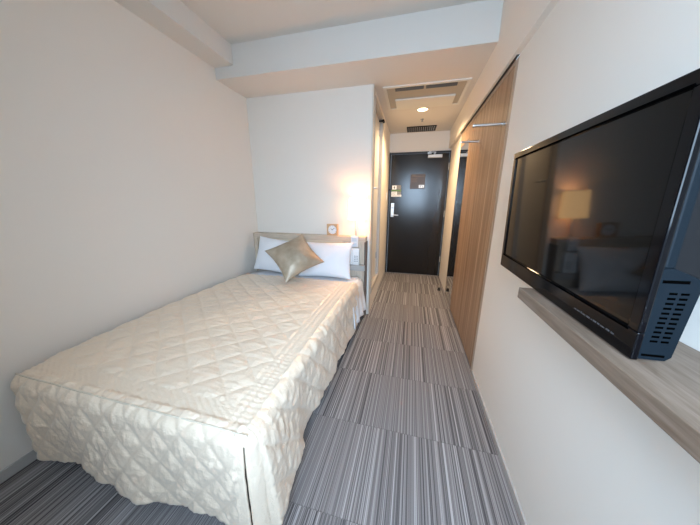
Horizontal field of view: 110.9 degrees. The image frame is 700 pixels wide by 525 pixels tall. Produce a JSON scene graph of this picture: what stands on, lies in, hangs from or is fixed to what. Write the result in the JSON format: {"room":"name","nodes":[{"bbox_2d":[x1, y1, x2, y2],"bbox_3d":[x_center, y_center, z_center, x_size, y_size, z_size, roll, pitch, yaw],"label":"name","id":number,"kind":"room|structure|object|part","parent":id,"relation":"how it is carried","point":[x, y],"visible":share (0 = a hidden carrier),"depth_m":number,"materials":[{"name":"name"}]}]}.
{"room":"hotel room","nodes":[
{"label":"hotel room","id":0,"kind":"room"},
{"bbox_2d":[0,0,257,470],"bbox_3d":[-1.484,-0.375,1.421,0.120,2.510,3.089,4,15,14],"label":"wall","id":1,"kind":"structure","parent":0,"point":[127,193],"depth_m":1.37,"materials":[{"name":"white paint"}]},
{"bbox_2d":[0,450,36,483],"bbox_3d":[-1.438,0.830,1.665,0.008,0.055,2.750,4,15,14],"label":"baseboard","id":2,"kind":"structure","parent":1,"relation":"attached to","point":[18,465],"depth_m":1.14,"materials":[{"name":"grey"}]},
{"bbox_2d":[0,272,520,524],"bbox_3d":[-0.043,0.765,2.250,2.670,0.100,4.800,4,15,14],"label":"floor","id":3,"kind":"structure","parent":0,"point":[399,434],"depth_m":1.22,"materials":[{"name":"carpet"}]},
{"bbox_2d":[243,270,366,502],"bbox_3d":[-0.649,0.560,1.857,1.260,0.487,1.785,4,15,14],"label":"bed","id":4,"kind":"object","parent":3,"relation":"on","point":[361,304],"visible":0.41,"depth_m":2.44,"materials":[{"name":"white fabric"}]},
{"bbox_2d":[10,273,358,524],"bbox_3d":[-0.705,0.524,1.744,1.336,0.478,1.801,4,15,14],"label":"bedspread","id":5,"kind":"object","parent":4,"relation":"on","point":[163,405],"visible":0.98,"depth_m":1.02,"materials":[{"name":"beige fabric"}]},
{"bbox_2d":[265,234,323,281],"bbox_3d":[-0.528,-0.058,2.297,0.476,0.384,0.320,-9,17,-31],"label":"cushion","id":6,"kind":"object","parent":5,"relation":"on","point":[295,256],"visible":1,"depth_m":2.22,"materials":[{"name":"gold fabric"}]},
{"bbox_2d":[254,236,287,272],"bbox_3d":[-0.790,-0.076,2.604,0.529,0.386,0.202,4,15,14],"label":"pillow","id":7,"kind":"object","parent":4,"relation":"on","point":[264,261],"visible":0.49,"depth_m":2.57,"materials":[{"name":"white fabric"}]},
{"bbox_2d":[299,242,352,278],"bbox_3d":[-0.253,-0.030,2.473,0.567,0.357,0.210,4,15,14],"label":"pillow","id":8,"kind":"object","parent":4,"relation":"on","point":[335,256],"visible":0.73,"depth_m":2.39,"materials":[{"name":"white fabric"}]},
{"bbox_2d":[253,232,367,317],"bbox_3d":[-0.463,0.129,2.727,1.303,0.893,0.138,4,15,14],"label":"headboard","id":9,"kind":"object","parent":3,"relation":"on","point":[360,270],"visible":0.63,"depth_m":2.56,"materials":[{"name":"beige wood"}]},
{"bbox_3d":[-1.068,0.110,2.897,0.046,0.841,0.103,4,15,14],"label":"post","id":10,"kind":"part","parent":9,"relation":"part of","materials":[{"name":"beige wood"}]},
{"bbox_3d":[-0.556,0.083,2.769,1.003,0.721,0.081,4,15,14],"label":"panel","id":11,"kind":"part","parent":9,"relation":"part of","materials":[{"name":"beige"}]},
{"bbox_3d":[-0.461,-0.283,2.640,1.296,0.051,0.103,4,15,14],"label":"rail","id":12,"kind":"part","parent":9,"relation":"part of","materials":[{"name":"beige wood"}]},
{"bbox_2d":[327,224,338,235],"bbox_3d":[-0.183,-0.348,2.552,0.118,0.118,0.035,4,15,14],"label":"desk clock","id":13,"kind":"object","parent":9,"relation":"on","point":[332,229],"visible":1,"depth_m":2.54,"materials":[{"name":"brown wood"}]},
{"bbox_2d":[351,236,357,246],"bbox_3d":[0.047,-0.215,2.456,0.075,0.113,0.026,4,15,14],"label":"control panel","id":14,"kind":"object","parent":9,"relation":"attached to","point":[354,239],"visible":0.81,"depth_m":2.44,"materials":[{"name":"white plastic"}]},
{"bbox_2d":[350,247,359,264],"bbox_3d":[0.047,-0.062,2.487,0.098,0.178,0.066,4,15,14],"label":"telephone","id":15,"kind":"object","parent":9,"relation":"on","point":[355,252],"visible":0.96,"depth_m":2.47,"materials":[{"name":"white plastic"}]},
{"bbox_3d":[0.076,-0.110,2.554,0.175,0.237,0.085,4,15,14],"label":"panel","id":16,"kind":"part","parent":9,"relation":"part of","materials":[{"name":"beige wood"}]},
{"bbox_2d":[348,197,365,236],"bbox_3d":[0.070,-0.450,2.415,0.184,0.387,0.184,4,15,14],"label":"table lamp","id":17,"kind":"object","parent":9,"relation":"on","point":[357,206],"visible":0.99,"depth_m":2.33,"materials":[{"name":"white metal"}]},
{"bbox_3d":[0.064,-0.393,2.448,0.080,0.260,0.080,4,15,14],"label":"stem","id":18,"kind":"part","parent":17,"relation":"part of","materials":[{"name":"silver metal"}]},
{"bbox_3d":[0.071,-0.533,2.394,0.184,0.215,0.184,4,15,14],"label":"lamp shade","id":19,"kind":"part","parent":17,"relation":"part of","materials":[{"name":"white"}]},
{"bbox_3d":[0.073,0.314,2.656,0.175,0.514,0.099,4,15,14],"label":"panel","id":20,"kind":"part","parent":9,"relation":"part of","materials":[{"name":"beige wood"}]},
{"bbox_2d":[350,264,364,270],"bbox_3d":[0.075,0.041,2.565,0.187,0.058,0.138,4,15,14],"label":"niche shelf","id":21,"kind":"object","parent":9,"relation":"attached to","point":[361,267],"depth_m":2.50,"materials":[{"name":"grey"}]},
{"bbox_3d":[0.165,0.192,2.593,0.015,0.841,0.115,4,15,14],"label":"panel","id":22,"kind":"part","parent":9,"relation":"part of","materials":[{"name":"brown"}]},
{"bbox_2d":[445,54,519,370],"bbox_3d":[1.173,-0.339,2.303,0.475,2.022,1.622,4,15,14],"label":"wardrobe","id":23,"kind":"object","parent":3,"relation":"on","point":[484,137],"visible":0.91,"depth_m":1.93,"materials":[{"name":"brown wood"}]},
{"bbox_2d":[445,140,468,306],"bbox_3d":[1.258,-0.405,2.856,0.020,1.835,0.462,4,15,14],"label":"mirror","id":24,"kind":"object","parent":23,"relation":"on","point":[464,148],"depth_m":2.82,"materials":[{"name":"clear glass"}]},
{"bbox_3d":[1.262,-1.361,2.610,0.022,0.130,0.467,4,15,14],"label":"panel","id":25,"kind":"part","parent":23,"relation":"part of","materials":[{"name":"brown wood"}]},
{"bbox_3d":[1.136,-0.350,2.367,0.023,1.970,0.530,4,15,14],"label":"sliding door","id":26,"kind":"part","parent":23,"relation":"part of","materials":[{"name":"brown wood"}]},
{"bbox_3d":[1.014,-1.018,2.031,0.141,0.025,0.025,4,15,14],"label":"hanging rod","id":27,"kind":"part","parent":23,"relation":"part of","materials":[{"name":"silver metal"}]},
{"bbox_3d":[0.856,-0.852,1.492,0.174,0.025,0.025,4,15,14],"label":"hanging rod","id":28,"kind":"part","parent":23,"relation":"part of","materials":[{"name":"silver metal"}]},
{"bbox_2d":[246,84,372,313],"bbox_3d":[-0.428,-0.567,2.663,1.320,2.273,0.090,4,15,14],"label":"wall","id":29,"kind":"structure","parent":0,"point":[311,150],"depth_m":2.49,"materials":[{"name":"white paint"}]},
{"bbox_2d":[180,0,482,43],"bbox_3d":[-0.391,-1.504,0.584,2.490,0.100,2.589,4,15,14],"label":"ceiling","id":30,"kind":"structure","parent":0,"point":[236,21],"depth_m":1.67,"materials":[{"name":"white paint"}]},
{"bbox_2d":[114,0,232,67],"bbox_3d":[-1.380,-1.460,0.902,0.187,0.150,2.445,4,15,14],"label":"soffit","id":31,"kind":"structure","parent":30,"relation":"attached to","point":[174,19],"depth_m":1.66,"materials":[{"name":"white paint"}]},
{"bbox_2d":[215,0,503,97],"bbox_3d":[-0.022,-1.753,2.039,2.250,0.337,0.494,4,15,14],"label":"beam","id":32,"kind":"structure","parent":30,"relation":"attached to","point":[457,41],"depth_m":1.85,"materials":[{"name":"white paint"}]},
{"bbox_2d":[370,89,389,308],"bbox_3d":[0.384,-0.733,3.323,0.100,2.273,1.656,4,15,14],"label":"wall","id":33,"kind":"structure","parent":0,"point":[386,133],"depth_m":3.51,"materials":[{"name":"beige paint"}]},
{"bbox_2d":[367,84,374,313],"bbox_3d":[0.217,-0.522,2.498,0.014,2.273,0.077,4,15,14],"label":"trim","id":34,"kind":"structure","parent":33,"relation":"attached to","point":[373,93],"depth_m":2.43,"materials":[{"name":"beige"}]},
{"bbox_2d":[370,95,384,293],"bbox_3d":[0.291,-0.686,2.833,0.115,1.995,0.685,4,15,14],"label":"door","id":35,"kind":"structure","parent":33,"relation":"in","point":[379,121],"depth_m":2.94,"materials":[{"name":"white"}]},
{"bbox_2d":[385,130,450,254],"bbox_3d":[1.101,-0.911,4.026,1.138,2.273,0.100,4,15,14],"label":"wall","id":36,"kind":"structure","parent":0,"point":[434,140],"depth_m":3.73,"materials":[{"name":"white paint"}]},
{"bbox_2d":[385,150,450,275],"bbox_3d":[1.076,-0.749,3.954,0.937,1.995,0.225,4,15,14],"label":"door","id":37,"kind":"structure","parent":36,"relation":"in","point":[418,181],"depth_m":3.98,"materials":[{"name":"black painted metal"}]},
{"bbox_3d":[0.714,-0.885,4.068,0.055,0.230,0.012,4,15,14],"label":"lock plate","id":38,"kind":"part","parent":37,"relation":"part of","materials":[{"name":"silver metal"}]},
{"bbox_3d":[1.085,-1.300,3.869,0.230,0.225,0.006,4,15,14],"label":"notice plate","id":39,"kind":"part","parent":37,"relation":"part of","materials":[{"name":"brown plastic"}]},
{"bbox_2d":[375,77,478,133],"bbox_3d":[0.857,-1.866,2.972,1.238,0.100,1.741,4,15,14],"label":"ceiling","id":40,"kind":"structure","parent":0,"point":[444,117],"depth_m":3.01,"materials":[{"name":"white paint"}]},
{"bbox_2d":[407,125,436,131],"bbox_3d":[1.039,-1.946,3.512,0.407,0.012,0.260,4,15,14],"label":"ceiling vent","id":41,"kind":"object","parent":40,"relation":"in","point":[430,127],"visible":1,"depth_m":3.50,"materials":[{"name":"black plastic"}]},
{"bbox_2d":[417,107,428,111],"bbox_3d":[0.837,-1.761,2.776,0.132,0.005,0.132,4,15,14],"label":"recessed light","id":42,"kind":"object","parent":40,"relation":"in","point":[426,108],"visible":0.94,"depth_m":2.77,"materials":[{"name":"white plastic"}]},
{"bbox_2d":[383,77,471,110],"bbox_3d":[0.747,-1.704,2.417,0.765,0.100,0.595,4,15,14],"label":"air conditioner","id":43,"kind":"object","parent":40,"relation":"attached to","point":[445,92],"visible":0.76,"depth_m":2.37,"materials":[{"name":"white"}]},
{"bbox_2d":[395,94,455,108],"bbox_3d":[0.782,-1.692,2.539,0.583,0.016,0.245,4,15,14],"label":"grille","id":44,"kind":"object","parent":43,"relation":"attached to","point":[436,99],"depth_m":2.51,"materials":[{"name":"white"}]},
{"bbox_2d":[449,78,478,148],"bbox_3d":[1.372,-1.650,2.841,0.150,0.251,1.641,4,15,14],"label":"bulkhead","id":45,"kind":"object","parent":40,"relation":"attached to","point":[467,112],"visible":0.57,"depth_m":2.59,"materials":[{"name":"white paint"}]},
{"bbox_2d":[439,135,461,291],"bbox_3d":[1.481,-0.761,3.447,0.110,2.273,0.875,4,15,14],"label":"wall","id":46,"kind":"structure","parent":0,"point":[455,150],"depth_m":3.44,"materials":[{"name":"beige paint"}]},
{"bbox_2d":[472,0,699,524],"bbox_3d":[0.707,-0.117,0.447,0.120,2.510,2.200,4,15,14],"label":"wall","id":47,"kind":"structure","parent":0,"point":[576,450],"depth_m":0.75,"materials":[{"name":"white paint"}]},
{"bbox_2d":[471,371,527,524],"bbox_3d":[0.651,1.063,0.816,0.010,0.040,2.060,4,15,14],"label":"baseboard","id":48,"kind":"structure","parent":47,"relation":"attached to","point":[516,501],"depth_m":1.18,"materials":[{"name":"grey"}]},
{"bbox_2d":[475,0,558,110],"bbox_3d":[0.757,-1.219,0.673,0.030,0.488,2.939,4,15,14],"label":"bulkhead","id":49,"kind":"object","parent":47,"relation":"attached to","point":[520,19],"visible":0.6,"depth_m":1.37,"materials":[{"name":"white paint"}]},
{"bbox_2d":[517,287,699,463],"bbox_3d":[0.468,0.236,0.189,0.175,0.033,1.150,4,15,14],"label":"wall shelf","id":50,"kind":"object","parent":47,"relation":"attached to","point":[667,392],"visible":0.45,"depth_m":0.38,"materials":[{"name":"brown wood"}]},
{"bbox_2d":[501,68,699,360],"bbox_3d":[0.593,-0.118,0.638,0.124,0.427,0.640,4,15,14],"label":"television","id":51,"kind":"object","parent":50,"relation":"on","point":[603,217],"visible":1,"depth_m":0.43,"materials":[{"name":"black plastic"}]}
]}

